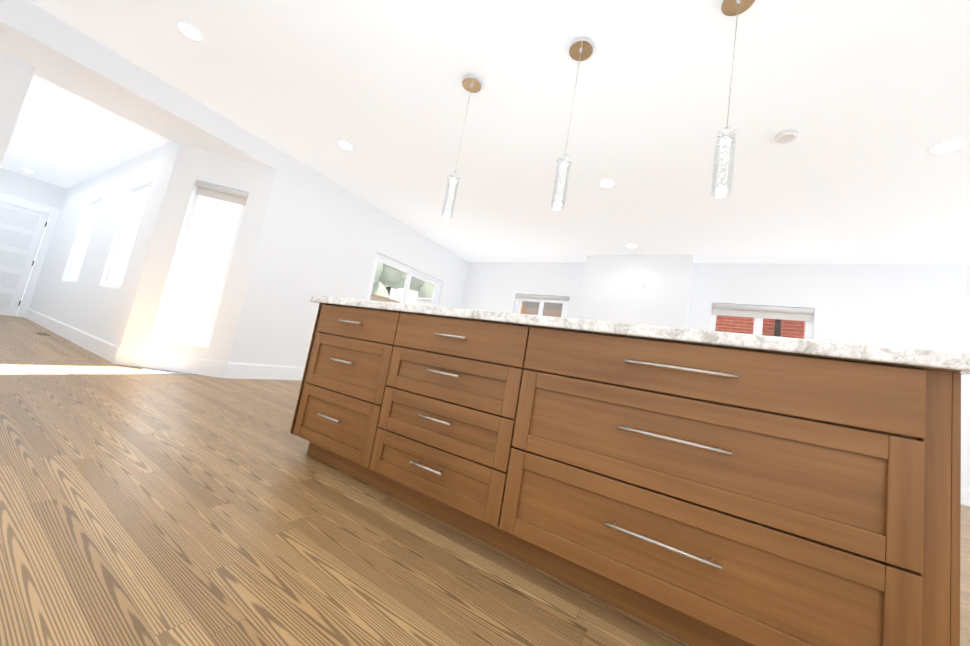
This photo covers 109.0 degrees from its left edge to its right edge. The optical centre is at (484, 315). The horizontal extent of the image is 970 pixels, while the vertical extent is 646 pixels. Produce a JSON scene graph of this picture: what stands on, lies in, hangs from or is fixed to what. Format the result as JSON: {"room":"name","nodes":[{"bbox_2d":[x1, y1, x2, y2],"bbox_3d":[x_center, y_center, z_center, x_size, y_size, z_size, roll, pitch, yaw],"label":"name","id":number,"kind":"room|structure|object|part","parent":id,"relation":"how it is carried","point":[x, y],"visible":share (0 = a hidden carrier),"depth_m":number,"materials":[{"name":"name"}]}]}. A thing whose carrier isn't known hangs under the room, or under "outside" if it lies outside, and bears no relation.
{"room":"kitchen and living room","nodes":[
{"label":"kitchen and living room","id":0,"kind":"room"},
{"bbox_2d":[0,50,34,165],"bbox_3d":[-4.411,-1.004,2.521,0.120,2.550,0.900,6,-8,31],"label":"wall","id":1,"kind":"structure","parent":0,"point":[16,75],"depth_m":2.93,"materials":[{"name":"white paint"}]},
{"bbox_2d":[0,167,66,315],"bbox_3d":[-8.998,-1.363,6.434,0.150,2.650,1.060,6,-8,31],"label":"wall","id":2,"kind":"structure","parent":0,"point":[19,185],"depth_m":6.63,"materials":[{"name":"white paint"}]},
{"bbox_2d":[0,201,49,314],"bbox_3d":[-9.034,-1.079,6.393,0.048,2.048,0.856,6,-8,31],"label":"door","id":3,"kind":"structure","parent":2,"relation":"in","point":[22,229],"depth_m":6.57,"materials":[{"name":"white wood"}]},
{"bbox_2d":[0,192,59,316],"bbox_3d":[-8.963,-1.136,6.364,0.017,2.200,1.058,6,-8,31],"label":"door frame","id":4,"kind":"structure","parent":2,"relation":"attached to","point":[40,258],"depth_m":6.73,"materials":[{"name":"white wood"}]},
{"bbox_2d":[1,74,170,188],"bbox_3d":[-6.505,-2.554,4.780,5.910,0.120,2.080,6,-8,31],"label":"ceiling","id":5,"kind":"structure","parent":0,"point":[50,113],"depth_m":4.53,"materials":[{"name":"white paint"}]},
{"bbox_2d":[28,141,179,346],"bbox_3d":[-6.169,-1.007,5.399,5.800,2.650,0.120,6,-8,31],"label":"wall","id":6,"kind":"structure","parent":0,"point":[88,302],"depth_m":4.82,"materials":[{"name":"white paint"}]},
{"bbox_2d":[24,308,119,363],"bbox_3d":[-6.409,0.189,5.196,5.800,0.180,0.016,6,-8,31],"label":"baseboard","id":7,"kind":"structure","parent":6,"relation":"attached to","point":[104,349],"depth_m":4.56,"materials":[{"name":"white wood"}]},
{"bbox_2d":[66,201,101,282],"bbox_3d":[-6.433,-1.190,5.611,1.000,1.370,0.050,6,-8,31],"label":"window","id":8,"kind":"structure","parent":6,"relation":"in","point":[81,248],"depth_m":5.79,"materials":[{"name":"white glass"}]},
{"bbox_2d":[104,185,150,288],"bbox_3d":[-4.558,-1.008,4.476,0.900,1.370,0.050,6,-8,31],"label":"window","id":9,"kind":"structure","parent":6,"relation":"in","point":[119,263],"depth_m":4.62,"materials":[{"name":"white glass"}]},
{"bbox_2d":[0,0,280,169],"bbox_3d":[-3.519,-2.187,3.309,0.760,0.250,2.680,6,-8,31],"label":"header beam","id":10,"kind":"structure","parent":0,"point":[49,47],"depth_m":3.17,"materials":[{"name":"white paint"}]},
{"bbox_2d":[121,144,275,361],"bbox_3d":[-3.265,-0.628,4.023,1.018,2.550,0.120,11,-7,-14],"label":"wall","id":11,"kind":"structure","parent":0,"point":[191,166],"depth_m":3.97,"materials":[{"name":"white paint"}]},
{"bbox_2d":[114,347,226,377],"bbox_3d":[-3.445,0.527,3.817,1.018,0.180,0.016,11,-7,-14],"label":"baseboard","id":12,"kind":"structure","parent":11,"relation":"attached to","point":[161,361],"depth_m":3.81,"materials":[{"name":"white"}]},
{"bbox_2d":[149,181,248,348],"bbox_3d":[-3.253,-0.598,3.997,0.560,1.890,0.122,11,-7,-14],"label":"window","id":13,"kind":"structure","parent":11,"relation":"in","point":[212,191],"depth_m":4.00,"materials":[{"name":"white"}]},
{"bbox_2d":[163,196,241,340],"bbox_3d":[-4.568,-0.712,5.796,4.570,2.700,2.250,6,-8,31],"label":"wall","id":14,"kind":"structure","parent":0,"point":[203,215],"depth_m":7.39,"materials":[{"name":"white paint"}]},
{"bbox_2d":[227,151,468,366],"bbox_3d":[-1.695,-0.245,6.043,0.150,2.800,4.490,6,-8,31],"label":"wall","id":15,"kind":"structure","parent":0,"point":[321,235],"depth_m":4.69,"materials":[{"name":"white paint"}]},
{"bbox_2d":[223,362,304,379],"bbox_3d":[-2.529,0.786,4.670,0.016,0.180,1.720,6,-8,31],"label":"baseboard","id":16,"kind":"structure","parent":15,"relation":"attached to","point":[250,371],"depth_m":4.28,"materials":[{"name":"white"}]},
{"bbox_2d":[366,252,441,305],"bbox_3d":[-1.552,0.161,6.329,0.105,2.120,1.830,6,-8,31],"label":"window","id":17,"kind":"structure","parent":15,"relation":"in","point":[410,272],"depth_m":6.37,"materials":[{"name":"white wood"}]},
{"bbox_2d":[0,314,969,645],"bbox_3d":[-1.825,0.997,4.177,15.700,0.126,7.320,6,-8,31],"label":"floor","id":18,"kind":"structure","parent":0,"point":[138,506],"depth_m":1.17,"materials":[{"name":"brown wood"}]},
{"bbox_2d":[290,304,960,645],"bbox_3d":[0.307,0.583,1.953,2.486,0.880,1.420,6,-8,31],"label":"kitchen island","id":19,"kind":"object","parent":18,"relation":"on","point":[821,506],"depth_m":1.04,"materials":[{"name":"brown wood"}]},
{"bbox_3d":[-0.082,0.375,1.411,1.770,0.567,0.038,6,-8,31],"label":"kitchen island handle","id":20,"kind":"part","parent":19,"relation":"part of","materials":[{"name":"silver metal"}]},
{"bbox_2d":[310,295,969,374],"bbox_3d":[0.394,0.137,2.027,2.540,0.040,1.440,6,-8,31],"label":"island countertop","id":21,"kind":"structure","parent":19,"relation":"on","point":[910,357],"depth_m":1.03,"materials":[{"name":"stone"}]},
{"bbox_2d":[28,0,969,263],"bbox_3d":[1.568,-1.577,2.761,8.880,0.120,7.320,6,-8,31],"label":"ceiling","id":22,"kind":"structure","parent":0,"point":[868,101],"depth_m":2.83,"materials":[{"name":"white paint"}]},
{"bbox_2d":[175,20,203,41],"bbox_3d":[-2.264,-2.175,2.652,0.176,0.008,0.176,6,-8,31],"label":"recessed light","id":23,"kind":"object","parent":22,"relation":"in","point":[188,30],"visible":1,"depth_m":2.64,"materials":[{"name":"white"}]},
{"bbox_2d":[337,140,353,149],"bbox_3d":[-1.567,-1.909,3.884,0.176,0.008,0.176,6,-8,31],"label":"recessed light","id":24,"kind":"object","parent":22,"relation":"in","point":[346,145],"visible":1,"depth_m":3.87,"materials":[{"name":"white"}]},
{"bbox_2d":[442,74,481,217],"bbox_3d":[-0.190,-1.269,2.619,0.150,1.099,0.150,6,-8,31],"label":"pendant light","id":25,"kind":"object","parent":22,"relation":"hanging from","point":[471,83],"visible":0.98,"depth_m":2.60,"materials":[{"name":"glass"}]},
{"bbox_2d":[550,37,592,209],"bbox_3d":[0.534,-1.199,2.180,0.150,1.099,0.150,6,-8,31],"label":"pendant light","id":26,"kind":"object","parent":22,"relation":"hanging from","point":[580,48],"visible":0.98,"depth_m":2.17,"materials":[{"name":"glass"}]},
{"bbox_2d":[599,179,615,187],"bbox_3d":[1.329,-1.430,3.765,0.176,0.008,0.176,6,-8,31],"label":"recessed light","id":27,"kind":"object","parent":22,"relation":"in","point":[607,183],"visible":1,"depth_m":3.75,"materials":[{"name":"white"}]},
{"bbox_2d":[626,243,637,247],"bbox_3d":[2.274,-1.077,5.363,0.176,0.008,0.176,6,-8,31],"label":"recessed light","id":28,"kind":"object","parent":22,"relation":"in","point":[630,245],"visible":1,"depth_m":5.35,"materials":[{"name":"white"}]},
{"bbox_2d":[710,0,754,197],"bbox_3d":[1.242,-1.130,1.752,0.150,1.099,0.150,6,-8,31],"label":"pendant light","id":29,"kind":"object","parent":22,"relation":"hanging from","point":[733,7],"visible":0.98,"depth_m":1.71,"materials":[{"name":"glass"}]},
{"bbox_2d":[775,129,797,143],"bbox_3d":[2.329,-1.377,2.674,0.136,0.038,0.136,6,-8,31],"label":"smoke detector","id":30,"kind":"object","parent":22,"relation":"attached to","point":[786,136],"visible":1,"depth_m":2.65,"materials":[{"name":"white plastic"}]},
{"bbox_2d":[927,139,966,154],"bbox_3d":[3.380,-1.230,2.535,0.176,0.008,0.176,6,-8,31],"label":"recessed light","id":31,"kind":"object","parent":22,"relation":"in","point":[948,146],"visible":1,"depth_m":2.52,"materials":[{"name":"white"}]},
{"bbox_2d":[579,255,692,327],"bbox_3d":[2.380,0.412,5.740,1.620,2.800,0.420,6,-8,31],"label":"wall bump-out","id":32,"kind":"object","parent":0,"point":[609,294],"visible":0.33,"depth_m":5.61,"materials":[{"name":"white paint"}]},
{"bbox_2d":[641,283,646,290],"bbox_3d":[2.562,-0.456,5.571,0.075,0.118,0.008,6,-8,31],"label":"outlet","id":33,"kind":"object","parent":32,"relation":"attached to","point":[644,287],"visible":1,"depth_m":5.57,"materials":[{"name":"white plastic"}]},
{"bbox_2d":[461,262,969,489],"bbox_3d":[3.101,0.521,5.630,8.580,2.800,0.150,6,-8,31],"label":"wall","id":34,"kind":"structure","parent":0,"point":[921,306],"depth_m":4.72,"materials":[{"name":"white paint"}]},
{"bbox_2d":[514,294,569,317],"bbox_3d":[0.979,0.647,6.825,1.150,2.130,0.120,6,-8,31],"label":"window","id":35,"kind":"structure","parent":34,"relation":"in","point":[541,299],"depth_m":6.91,"materials":[{"name":"white wood"}]},
{"bbox_2d":[710,303,813,339],"bbox_3d":[3.949,0.760,5.053,1.200,1.842,0.140,6,-8,31],"label":"window","id":36,"kind":"structure","parent":34,"relation":"in","point":[757,314],"depth_m":5.11,"materials":[{"name":"white wood"}]},
{"bbox_2d":[961,488,969,505],"bbox_3d":[4.726,1.971,4.265,4.160,0.180,0.016,6,-8,31],"label":"baseboard","id":37,"kind":"structure","parent":34,"relation":"attached to","point":[965,497],"depth_m":3.87,"materials":[{"name":"white"}]},
{"bbox_3d":[-6.743,-1.226,4.391,5.825,2.650,0.120,6,-8,31],"label":"wall","id":38,"kind":"structure","parent":0,"visible":0},
{"bbox_2d":[0,119,17,168],"bbox_3d":[-4.874,-0.781,3.284,1.050,2.140,0.017,6,-8,31],"label":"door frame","id":39,"kind":"structure","parent":38,"relation":"attached to","point":[9,143],"depth_m":3.12,"materials":[{"name":"white wood"}]},
{"label":"outside","id":40,"kind":"structure","parent":0,"visible":0},
{"bbox_3d":[-3.852,1.324,8.437,42.000,0.175,38.000,6,-8,31],"label":"ground","id":41,"kind":"structure","parent":40,"visible":0},
{"bbox_2d":[370,293,400,302],"bbox_3d":[-2.317,0.742,10.851,0.090,2.045,8.625,6,-8,31],"label":"fence","id":42,"kind":"object","parent":41,"relation":"on","point":[384,299],"depth_m":9.70,"materials":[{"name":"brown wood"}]},
{"bbox_2d":[372,262,433,304],"bbox_3d":[-4.704,-1.714,13.921,4.580,6.784,11.419,6,-8,31],"label":"tree","id":43,"kind":"object","parent":41,"relation":"on","point":[378,285],"depth_m":14.82,"materials":[{"name":"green plant"}]},
{"bbox_2d":[415,297,431,305],"bbox_3d":[-0.795,0.728,9.729,3.605,2.315,0.060,6,-8,31],"label":"fence","id":44,"kind":"object","parent":41,"relation":"on","point":[424,299],"depth_m":10.61,"materials":[{"name":"white"}]},
{"bbox_2d":[521,305,561,316],"bbox_3d":[1.566,0.953,8.306,1.912,2.325,0.090,6,-8,31],"label":"fence","id":45,"kind":"object","parent":41,"relation":"on","point":[524,308],"depth_m":8.67,"materials":[{"name":"brown wood"}]},
{"bbox_2d":[522,301,562,316],"bbox_3d":[1.639,0.575,10.993,6.400,3.725,0.300,6,-8,31],"label":"neighbouring house","id":46,"kind":"structure","parent":41,"relation":"on","point":[550,306],"depth_m":10.84,"materials":[{"name":"grey"}]},
{"bbox_2d":[715,315,804,338],"bbox_3d":[5.415,0.270,5.702,5.950,4.320,0.250,6,-8,31],"label":"brick house","id":47,"kind":"structure","parent":41,"relation":"on","point":[787,325],"depth_m":5.95,"materials":[{"name":"red brick"}]},
{"bbox_2d":[774,319,780,336],"bbox_3d":[4.974,-0.336,5.835,0.100,2.850,0.187,6,-8,31],"label":"downspout","id":48,"kind":"object","parent":47,"relation":"attached to","point":[778,330],"depth_m":5.74,"materials":[{"name":"grey metal"}]}
]}

